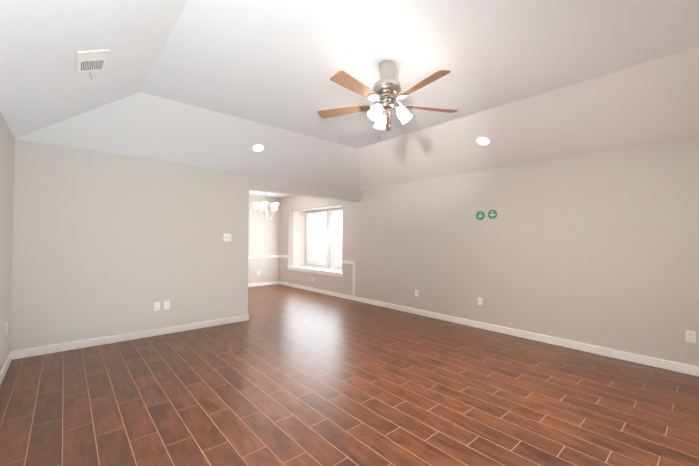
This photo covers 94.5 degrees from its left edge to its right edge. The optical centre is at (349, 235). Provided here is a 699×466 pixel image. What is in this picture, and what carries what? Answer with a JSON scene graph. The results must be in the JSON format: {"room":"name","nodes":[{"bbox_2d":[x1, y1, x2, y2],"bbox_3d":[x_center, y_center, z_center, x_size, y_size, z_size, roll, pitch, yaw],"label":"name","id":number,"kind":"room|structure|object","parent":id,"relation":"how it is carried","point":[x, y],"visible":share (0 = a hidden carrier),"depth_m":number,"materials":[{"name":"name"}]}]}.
{"room":"empty living room","nodes":[
{"label":"empty living room","id":0,"kind":"room"},
{"bbox_2d":[0,112,14,371],"bbox_3d":[-1.661,-0.011,1.111,0.150,2.740,6.780,1,-1,-41],"label":"wall","id":1,"kind":"structure","parent":0,"point":[7,142],"depth_m":3.17,"materials":[{"name":"grey paint"}]},
{"bbox_2d":[0,351,11,385],"bbox_3d":[-1.600,1.312,1.138,0.016,0.095,6.450,1,-1,-41],"label":"baseboard","id":2,"kind":"structure","parent":1,"relation":"attached to","point":[4,369],"depth_m":3.18,"materials":[{"name":"white wood"}]},
{"bbox_2d":[10,139,359,350],"bbox_3d":[-1.807,0.041,5.379,5.271,2.740,0.180,1,-1,-41],"label":"wall","id":3,"kind":"structure","parent":0,"point":[104,244],"depth_m":4.23,"materials":[{"name":"grey paint"}]},
{"bbox_2d":[12,315,247,359],"bbox_3d":[-2.708,1.345,4.449,2.728,0.095,0.016,1,-1,-41],"label":"baseboard","id":4,"kind":"structure","parent":3,"relation":"attached to","point":[37,351],"depth_m":4.19,"materials":[{"name":"white wood"}]},
{"bbox_2d":[154,302,159,310],"bbox_3d":[-2.672,0.988,4.487,0.072,0.118,0.008,1,-1,-41],"label":"electrical outlet","id":5,"kind":"object","parent":3,"relation":"attached to","point":[156,306],"visible":1,"depth_m":4.48,"materials":[{"name":"white plastic"}]},
{"bbox_2d":[164,301,169,309],"bbox_3d":[-2.583,0.989,4.563,0.072,0.118,0.012,1,-1,-41],"label":"electrical outlet","id":6,"kind":"object","parent":3,"relation":"attached to","point":[166,304],"visible":1,"depth_m":4.56,"materials":[{"name":"white plastic"}]},
{"bbox_2d":[223,233,230,240],"bbox_3d":[-1.938,0.035,5.130,0.122,0.122,0.020,1,-1,-41],"label":"switch plate","id":7,"kind":"object","parent":3,"relation":"attached to","point":[226,237],"visible":1,"depth_m":5.12,"materials":[{"name":"white plastic"}]},
{"bbox_2d":[248,195,280,283],"bbox_3d":[-3.079,0.059,8.889,2.843,2.770,0.150,1,-1,-41],"label":"wall","id":8,"kind":"structure","parent":0,"point":[264,237],"depth_m":9.32,"materials":[{"name":"grey paint"}]},
{"bbox_2d":[248,281,279,286],"bbox_3d":[-3.035,1.396,8.809,2.543,0.095,0.016,1,-1,-41],"label":"baseboard","id":9,"kind":"structure","parent":8,"relation":"attached to","point":[263,284],"depth_m":9.29,"materials":[{"name":"white wood"}]},
{"bbox_2d":[248,255,279,257],"bbox_3d":[-3.028,0.608,8.818,2.543,0.072,0.020,1,-1,-41],"label":"trim","id":10,"kind":"structure","parent":8,"relation":"attached to","point":[266,256],"depth_m":9.32,"materials":[{"name":"white wood"}]},
{"bbox_2d":[249,190,295,197],"bbox_3d":[-1.969,-1.192,7.654,2.843,0.120,3.480,1,-1,-41],"label":"ceiling","id":11,"kind":"structure","parent":0,"point":[263,194],"depth_m":8.90,"materials":[{"name":"white paint"}]},
{"bbox_2d":[253,192,278,219],"bbox_3d":[-1.970,-0.738,7.616,0.609,0.790,0.587,1,-1,-41],"label":"chandelier","id":12,"kind":"object","parent":11,"relation":"hanging from","point":[263,205],"visible":0.98,"depth_m":7.54,"materials":[{"name":"white glass"}]},
{"bbox_2d":[293,211,305,265],"bbox_3d":[-1.470,0.102,9.619,0.540,1.630,0.100,1,-1,-41],"label":"wall","id":13,"kind":"structure","parent":0,"point":[299,219],"depth_m":9.54,"materials":[{"name":"white paint"}]},
{"bbox_2d":[287,265,342,276],"bbox_3d":[-0.765,0.934,8.570,0.605,0.092,2.480,1,-1,-41],"label":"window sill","id":14,"kind":"structure","parent":0,"point":[323,270],"depth_m":8.36,"materials":[{"name":"white wood"}]},
{"bbox_2d":[294,205,342,210],"bbox_3d":[-0.636,-0.778,8.692,0.540,0.120,2.600,1,-1,-41],"label":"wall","id":15,"kind":"structure","parent":0,"point":[329,207],"depth_m":8.70,"materials":[{"name":"white paint"}]},
{"bbox_2d":[0,284,698,465],"bbox_3d":[-0.511,1.470,4.420,6.291,0.120,10.240,1,-1,-41],"label":"floor","id":16,"kind":"structure","parent":0,"point":[284,375],"depth_m":2.74,"materials":[{"name":"brown wood"}]},
{"bbox_2d":[0,0,698,189],"bbox_3d":[0.386,-1.316,2.917,5.323,0.548,6.476,1,-1,-41],"label":"ceiling","id":17,"kind":"structure","parent":0,"point":[654,101],"depth_m":3.58,"materials":[{"name":"white paint"}]},
{"bbox_2d":[76,49,109,79],"bbox_3d":[-1.993,-1.331,2.502,0.188,0.113,0.411,1,-1,-41],"label":"ceiling vent","id":18,"kind":"object","parent":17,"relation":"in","point":[92,61],"visible":1,"depth_m":2.48,"materials":[{"name":"white plastic"}]},
{"bbox_2d":[252,144,264,151],"bbox_3d":[-1.371,-1.310,4.864,0.200,0.010,0.200,1,-27,-41],"label":"recessed light","id":19,"kind":"object","parent":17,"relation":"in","point":[258,147],"visible":1,"depth_m":4.86,"materials":[{"name":"white"}]},
{"bbox_2d":[476,136,490,145],"bbox_3d":[1.827,-1.280,4.406,0.200,0.010,0.200,34,-22,-36],"label":"recessed light","id":20,"kind":"object","parent":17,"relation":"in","point":[483,141],"visible":1,"depth_m":4.40,"materials":[{"name":"white"}]},
{"bbox_2d":[141,0,698,148],"bbox_3d":[0.397,-1.566,2.911,3.221,0.060,4.400,1,-1,-41],"label":"ceiling","id":21,"kind":"structure","parent":0,"point":[276,63],"depth_m":2.71,"materials":[{"name":"white paint"}]},
{"bbox_2d":[317,60,457,137],"bbox_3d":[0.330,-1.204,2.865,1.308,0.665,1.316,1,-1,-41],"label":"ceiling fan","id":22,"kind":"object","parent":21,"relation":"hanging from","point":[385,93],"visible":1,"depth_m":2.83,"materials":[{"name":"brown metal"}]},
{"bbox_2d":[280,136,698,366],"bbox_3d":[1.265,0.059,5.991,0.150,2.770,10.240,1,-1,-41],"label":"wall","id":23,"kind":"structure","parent":0,"point":[600,249],"depth_m":4.30,"materials":[{"name":"grey paint"}]},
{"bbox_2d":[343,260,352,263],"bbox_3d":[-0.029,0.614,7.321,0.020,0.072,0.370,1,-1,-41],"label":"trim","id":24,"kind":"structure","parent":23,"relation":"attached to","point":[347,262],"depth_m":7.32,"materials":[{"name":"white wood"}]},
{"bbox_2d":[353,261,354,295],"bbox_3d":[0.097,0.966,7.170,0.020,0.777,0.060,1,-1,-41],"label":"trim","id":25,"kind":"structure","parent":23,"relation":"attached to","point":[353,278],"depth_m":7.15,"materials":[{"name":"white wood"}]},
{"bbox_2d":[478,297,481,304],"bbox_3d":[2.017,1.023,4.994,0.012,0.118,0.072,1,-1,-41],"label":"outlet","id":26,"kind":"object","parent":23,"relation":"attached to","point":[479,301],"visible":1,"depth_m":5.00,"materials":[{"name":"white plastic"}]},
{"bbox_2d":[476,211,484,219],"bbox_3d":[2.031,-0.304,5.013,0.002,0.141,0.141,1,-1,-41],"label":"sign","id":27,"kind":"object","parent":23,"relation":"attached to","point":[480,215],"visible":1,"depth_m":5.01,"materials":[{"name":"teal plastic"}]},
{"bbox_2d":[280,281,698,376],"bbox_3d":[1.192,1.395,5.920,0.016,0.095,9.940,1,-1,-41],"label":"baseboard","id":28,"kind":"structure","parent":23,"relation":"attached to","point":[659,363],"depth_m":4.36,"materials":[{"name":"white wood"}]},
{"bbox_2d":[488,210,496,218],"bbox_3d":[2.157,-0.315,4.871,0.002,0.141,0.141,1,-1,-41],"label":"sign","id":29,"kind":"object","parent":23,"relation":"attached to","point":[492,214],"visible":1,"depth_m":4.87,"materials":[{"name":"teal plastic"}]},
{"bbox_2d":[686,330,695,342],"bbox_3d":[3.500,1.039,3.311,0.008,0.118,0.072,1,-1,-41],"label":"electrical outlet","id":30,"kind":"object","parent":23,"relation":"attached to","point":[690,336],"visible":1,"depth_m":3.31,"materials":[{"name":"white plastic"}]},
{"bbox_3d":[-0.651,0.972,8.670,0.540,0.120,2.600,1,-1,-41],"label":"wall","id":31,"kind":"structure","parent":0,"visible":0},
{"bbox_2d":[305,208,342,268],"bbox_3d":[-0.518,0.099,8.792,0.205,1.630,2.400,1,-1,-41],"label":"window","id":32,"kind":"structure","parent":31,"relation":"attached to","point":[330,232],"depth_m":8.82,"materials":[{"name":"white glass"}]},
{"label":"outside","id":33,"kind":"structure","parent":0,"visible":0},
{"bbox_2d":[310,212,342,264],"bbox_3d":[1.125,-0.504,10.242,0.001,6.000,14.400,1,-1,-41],"label":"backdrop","id":34,"kind":"structure","parent":33,"point":[339,251],"depth_m":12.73,"materials":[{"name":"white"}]}
]}

